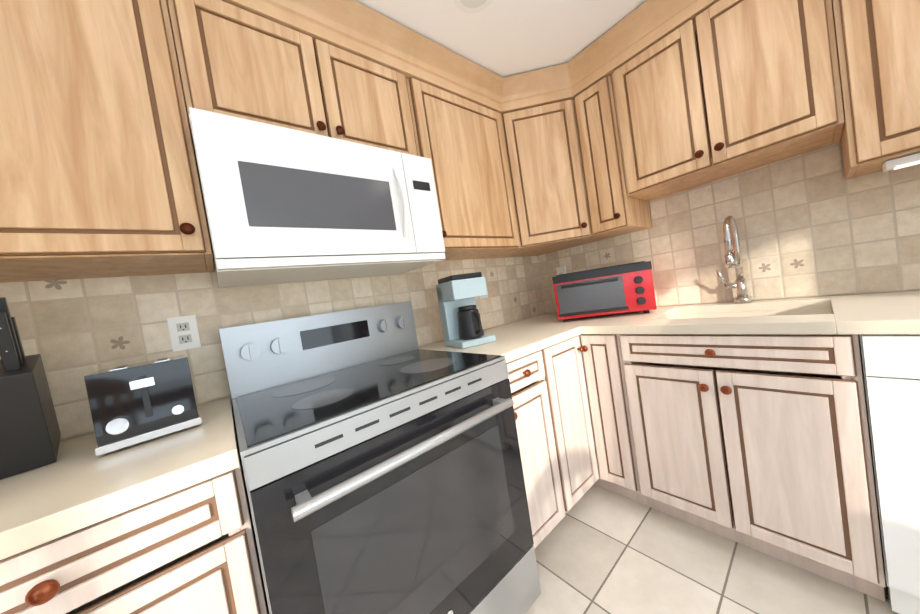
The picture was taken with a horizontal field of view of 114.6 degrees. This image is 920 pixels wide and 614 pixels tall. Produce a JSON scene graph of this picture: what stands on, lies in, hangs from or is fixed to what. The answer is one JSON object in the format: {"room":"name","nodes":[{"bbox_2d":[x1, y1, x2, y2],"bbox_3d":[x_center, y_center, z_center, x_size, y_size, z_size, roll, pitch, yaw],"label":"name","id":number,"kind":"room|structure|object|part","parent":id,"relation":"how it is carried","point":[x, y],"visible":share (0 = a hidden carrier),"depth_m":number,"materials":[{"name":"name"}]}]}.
{"room":"kitchen","nodes":[
{"label":"kitchen","id":0,"kind":"room"},
{"bbox_2d":[60,22,541,613],"bbox_3d":[-0.345,0.001,1.609,2.726,2.282,0.120,-10,2,-39],"label":"wall","id":1,"kind":"structure","parent":0,"point":[230,396],"depth_m":1.09,"materials":[{"name":"beige tile"}]},
{"bbox_2d":[0,0,213,282],"bbox_3d":[-1.043,-0.480,0.767,0.517,0.760,0.373,-10,2,-39],"label":"upper cabinet","id":2,"kind":"object","parent":1,"relation":"attached to","point":[99,178],"visible":1,"depth_m":0.71,"materials":[{"name":"brown wood"}]},
{"bbox_2d":[0,256,543,439],"bbox_3d":[-0.311,-0.005,1.554,2.500,0.463,0.009,-10,2,-39],"label":"tile backsplash","id":3,"kind":"structure","parent":1,"relation":"attached to","point":[79,328],"depth_m":1.03,"materials":[{"name":"beige tile"}]},
{"bbox_2d":[167,315,200,351],"bbox_3d":[-0.950,0.089,1.017,0.072,0.115,0.010,-10,2,-39],"label":"electrical outlet","id":4,"kind":"object","parent":3,"relation":"attached to","point":[184,332],"visible":1,"depth_m":1.01,"materials":[{"name":"white plastic"}]},
{"bbox_2d":[167,0,416,166],"bbox_3d":[-0.582,-0.749,1.164,0.758,0.395,0.373,-10,2,-39],"label":"upper cabinet","id":5,"kind":"object","parent":1,"relation":"attached to","point":[234,61],"visible":0.65,"depth_m":0.97,"materials":[{"name":"brown wood"}]},
{"bbox_2d":[189,107,445,287],"bbox_3d":[-0.489,-0.345,1.139,0.754,0.421,0.454,-10,2,-39],"label":"over-the-range microwave","id":6,"kind":"object","parent":5,"relation":"attached to","point":[284,205],"visible":0.98,"depth_m":0.93,"materials":[{"name":"white"}]},
{"bbox_2d":[405,78,519,260],"bbox_3d":[-0.032,-0.664,1.602,0.607,0.760,0.373,-10,2,-39],"label":"upper cabinet","id":7,"kind":"object","parent":1,"relation":"attached to","point":[460,142],"visible":0.67,"depth_m":1.46,"materials":[{"name":"brown wood"}]},
{"bbox_2d":[419,326,579,362],"bbox_3d":[0.157,0.180,1.497,0.568,0.038,0.636,-10,2,-39],"label":"countertop","id":8,"kind":"structure","parent":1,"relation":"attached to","point":[512,342],"depth_m":1.35,"materials":[{"name":"beige"}]},
{"bbox_2d":[436,272,495,348],"bbox_3d":[0.029,0.012,1.427,0.180,0.335,0.232,-10,2,-27],"label":"coffee maker","id":9,"kind":"object","parent":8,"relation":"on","point":[462,327],"visible":1,"depth_m":1.38,"materials":[{"name":"blue"}]},
{"bbox_2d":[166,0,646,76],"bbox_3d":[-3.004,-0.754,0.386,8.120,0.100,9.350,-10,2,-39],"label":"ceiling","id":10,"kind":"structure","parent":0,"point":[504,38],"depth_m":1.30,"materials":[{"name":"white paint"}]},
{"bbox_2d":[454,0,492,12],"bbox_3d":[0.058,-1.195,1.115,0.170,0.010,0.170,-10,2,-39],"label":"recessed light","id":11,"kind":"object","parent":10,"relation":"in","point":[470,6],"visible":1,"depth_m":1.17,"materials":[{"name":"white plastic"}]},
{"bbox_2d":[525,484,898,613],"bbox_3d":[1.109,1.014,0.069,2.726,0.060,3.950,-10,2,-39],"label":"floor","id":12,"kind":"structure","parent":0,"point":[600,550],"depth_m":1.11,"materials":[{"name":"tile"}]},
{"bbox_2d":[0,397,268,613],"bbox_3d":[-0.766,0.791,0.696,0.497,0.910,0.653,-10,2,-39],"label":"base cabinet","id":13,"kind":"object","parent":12,"relation":"on","point":[192,549],"depth_m":0.54,"materials":[{"name":"brown wood"}]},
{"bbox_2d":[0,297,60,478],"bbox_3d":[-0.993,0.166,0.632,0.140,0.370,0.110,13,16,38],"label":"knife block","id":14,"kind":"object","parent":13,"relation":"on","point":[30,434],"visible":1,"depth_m":0.63,"materials":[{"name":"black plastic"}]},
{"bbox_3d":[-0.833,0.360,0.682,0.497,0.038,0.634,-10,2,-39],"label":"base cabinet top","id":15,"kind":"part","parent":13,"relation":"part of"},
{"bbox_2d":[84,355,201,455],"bbox_3d":[-0.826,0.241,0.783,0.254,0.187,0.178,-7,3,45],"label":"toaster","id":16,"kind":"object","parent":13,"relation":"on","point":[133,404],"visible":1,"depth_m":0.71,"materials":[{"name":"black metal"}]},
{"bbox_2d":[219,301,540,613],"bbox_3d":[-0.265,0.575,1.040,0.754,1.160,0.723,-10,2,-39],"label":"range","id":17,"kind":"object","parent":12,"relation":"on","point":[381,459],"visible":1,"depth_m":0.81,"materials":[{"name":"silver metal"}]},
{"bbox_2d":[507,350,564,547],"bbox_3d":[0.127,0.649,1.430,0.306,0.869,0.653,-10,2,-39],"label":"base cabinet","id":18,"kind":"object","parent":12,"relation":"on","point":[534,426],"visible":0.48,"depth_m":1.21,"materials":[{"name":"brown wood"}]},
{"bbox_2d":[540,334,648,513],"bbox_3d":[0.645,0.558,1.764,0.927,0.869,0.797,-10,2,-39],"label":"base cabinet","id":19,"kind":"object","parent":12,"relation":"on","point":[584,378],"visible":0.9,"depth_m":1.41,"materials":[{"name":"brown wood"}]},
{"bbox_2d":[619,334,885,601],"bbox_3d":[1.206,0.488,1.285,0.653,0.869,0.656,-10,2,-39],"label":"base cabinet","id":20,"kind":"object","parent":12,"relation":"on","point":[768,461],"visible":0.96,"depth_m":1.02,"materials":[{"name":"brown wood"}]},
{"bbox_2d":[858,334,919,613],"bbox_3d":[1.597,0.445,0.791,0.611,0.868,0.600,-10,2,-39],"label":"dishwasher","id":21,"kind":"object","parent":12,"relation":"on","point":[890,364],"visible":0.77,"depth_m":0.81,"materials":[{"name":"white painted metal"},{"name":"black plastic"}]},
{"bbox_2d":[545,140,917,313],"bbox_3d":[0.233,-0.134,2.946,0.120,2.282,9.350,-10,2,-39],"label":"wall","id":22,"kind":"structure","parent":0,"point":[840,147],"depth_m":1.18,"materials":[{"name":"beige tile"}]},
{"bbox_2d":[483,99,615,258],"bbox_3d":[0.509,-0.757,1.891,0.608,0.760,0.615,-10,2,-39],"label":"upper cabinet","id":23,"kind":"object","parent":22,"relation":"attached to","point":[546,170],"visible":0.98,"depth_m":1.65,"materials":[{"name":"brown wood"}]},
{"bbox_2d":[221,0,719,114],"bbox_3d":[0.524,-1.156,0.056,2.204,0.142,2.956,-10,2,-39],"label":"soffit","id":24,"kind":"structure","parent":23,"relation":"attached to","point":[359,29],"depth_m":1.30,"materials":[{"name":"brown wood"}]},
{"bbox_2d":[574,75,651,235],"bbox_3d":[0.851,-0.802,1.653,0.373,0.760,0.200,-10,2,-39],"label":"upper cabinet","id":25,"kind":"object","parent":22,"relation":"attached to","point":[615,209],"visible":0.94,"depth_m":1.55,"materials":[{"name":"brown wood"}]},
{"bbox_2d":[500,290,919,375],"bbox_3d":[1.183,0.114,1.213,0.660,0.200,2.372,-10,2,-39],"label":"countertop","id":26,"kind":"structure","parent":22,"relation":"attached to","point":[888,312],"depth_m":1.11,"materials":[{"name":"beige"}]},
{"bbox_2d":[552,261,656,321],"bbox_3d":[0.805,-0.084,1.701,0.480,0.271,0.343,-8,2,21],"label":"toaster oven","id":27,"kind":"object","parent":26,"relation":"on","point":[623,288],"visible":1,"depth_m":1.57,"materials":[{"name":"red metal"}]},
{"bbox_2d":[716,216,751,302],"bbox_3d":[1.241,-0.211,1.369,0.243,0.411,0.111,-10,2,-39],"label":"faucet","id":28,"kind":"object","parent":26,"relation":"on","point":[732,256],"visible":1,"depth_m":1.39,"materials":[{"name":"silver metal"}]},
{"bbox_2d":[536,143,919,313],"bbox_3d":[1.383,-0.340,1.403,0.009,0.618,2.355,-10,2,-39],"label":"tile backsplash","id":29,"kind":"structure","parent":22,"relation":"attached to","point":[812,223],"depth_m":1.32,"materials":[{"name":"beige tile"}]},
{"bbox_2d":[556,266,565,274],"bbox_3d":[0.749,-0.237,2.180,0.010,0.115,0.072,-10,2,-39],"label":"electrical outlet","id":30,"kind":"object","parent":29,"relation":"attached to","point":[560,270],"visible":0.35,"depth_m":2.18,"materials":[{"name":"white plastic"}]},
{"bbox_2d":[611,0,844,200],"bbox_3d":[1.115,-0.907,1.310,0.373,0.610,0.674,-10,2,-39],"label":"upper cabinet","id":31,"kind":"object","parent":22,"relation":"attached to","point":[720,89],"visible":1,"depth_m":1.17,"materials":[{"name":"brown wood"}]},
{"bbox_2d":[831,0,919,179],"bbox_3d":[1.612,-0.887,0.712,0.373,0.760,0.872,-10,2,-39],"label":"upper cabinet","id":32,"kind":"object","parent":22,"relation":"attached to","point":[878,47],"visible":0.96,"depth_m":0.91,"materials":[{"name":"brown wood"}]},
{"bbox_2d":[882,153,919,171],"bbox_3d":[1.644,-0.491,0.696,0.080,0.026,0.740,-10,2,-39],"label":"under-cabinet light","id":33,"kind":"object","parent":32,"relation":"attached to","point":[903,162],"visible":0.96,"depth_m":0.94,"materials":[{"name":"white plastic"}]}
]}

